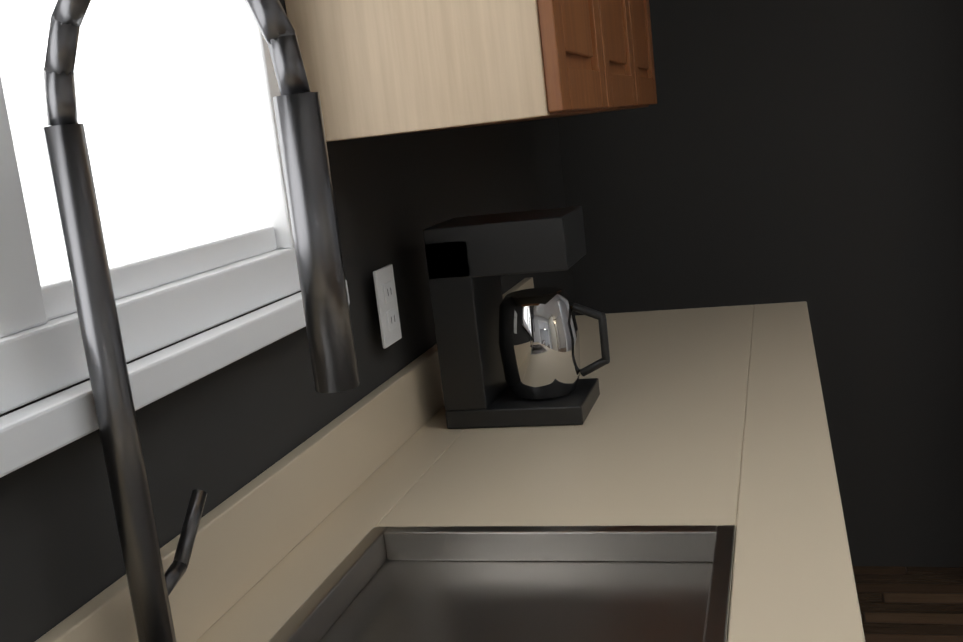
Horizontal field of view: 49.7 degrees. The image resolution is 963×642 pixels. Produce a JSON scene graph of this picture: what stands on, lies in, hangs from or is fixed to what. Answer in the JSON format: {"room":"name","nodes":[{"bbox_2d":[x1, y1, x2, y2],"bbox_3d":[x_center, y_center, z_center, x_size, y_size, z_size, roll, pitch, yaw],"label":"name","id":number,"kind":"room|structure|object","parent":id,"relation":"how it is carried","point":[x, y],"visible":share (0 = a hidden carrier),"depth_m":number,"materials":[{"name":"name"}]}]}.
{"room":"kitchen","nodes":[
{"label":"kitchen","id":0,"kind":"room"},
{"bbox_2d":[0,0,703,641],"bbox_3d":[-0.167,-0.033,1.134,0.480,2.440,3.900,-4,11,16],"label":"wall","id":1,"kind":"structure","parent":0,"point":[631,173],"depth_m":1.63,"materials":[{"name":"grey paint"}]},
{"bbox_2d":[0,0,349,477],"bbox_3d":[-0.490,-0.304,0.543,0.105,0.925,1.630,-4,11,16],"label":"kitchen window","id":2,"kind":"structure","parent":1,"relation":"in","point":[175,110],"depth_m":1.07,"materials":[{"name":"white glass"}]},
{"bbox_2d":[373,264,401,348],"bbox_3d":[-0.139,-0.023,1.561,0.009,0.116,0.072,-4,11,16],"label":"outlet","id":3,"kind":"object","parent":1,"relation":"attached to","point":[387,304],"visible":1,"depth_m":1.55,"materials":[{"name":"white plastic"}]},
{"bbox_2d":[285,0,656,141],"bbox_3d":[0.036,-0.754,1.784,0.348,0.808,1.130,-4,11,16],"label":"upper cabinet","id":4,"kind":"object","parent":1,"relation":"attached to","point":[375,68],"visible":0.96,"depth_m":1.32,"materials":[{"name":"brown wood"}]},
{"bbox_2d":[684,0,962,566],"bbox_3d":[2.660,-0.589,2.377,5.270,2.440,0.100,-4,11,16],"label":"wall","id":5,"kind":"structure","parent":0,"point":[810,152],"depth_m":2.86,"materials":[{"name":"grey paint"}]},
{"bbox_2d":[852,566,962,641],"bbox_3d":[1.135,1.100,1.085,2.870,0.050,4.028,-4,11,16],"label":"floor","id":6,"kind":"structure","parent":0,"point":[909,604],"depth_m":2.79,"materials":[{"name":"brown wood"}]},
{"bbox_3d":[0.040,0.778,0.955,0.638,0.871,3.316,-4,11,16],"label":"base cabinet","id":7,"kind":"object","parent":6,"relation":"on","visible":0},
{"bbox_2d":[35,277,864,641],"bbox_3d":[-0.015,0.283,0.863,0.643,0.139,3.316,-4,11,16],"label":"countertop","id":8,"kind":"structure","parent":7,"relation":"on","point":[679,483],"depth_m":1.22,"materials":[{"name":"beige"}]},
{"bbox_2d":[43,0,359,641],"bbox_3d":[-0.205,0.009,0.853,0.245,0.641,0.133,-4,11,16],"label":"kitchen faucet","id":9,"kind":"object","parent":8,"relation":"on","point":[306,171],"visible":1,"depth_m":0.80,"materials":[{"name":"silver metal"}]},
{"bbox_2d":[423,206,609,428],"bbox_3d":[0.072,-0.009,1.670,0.257,0.320,0.170,-4,11,16],"label":"coffee maker","id":10,"kind":"object","parent":8,"relation":"on","point":[511,359],"visible":1,"depth_m":1.62,"materials":[{"name":"black plastic"}]}
]}

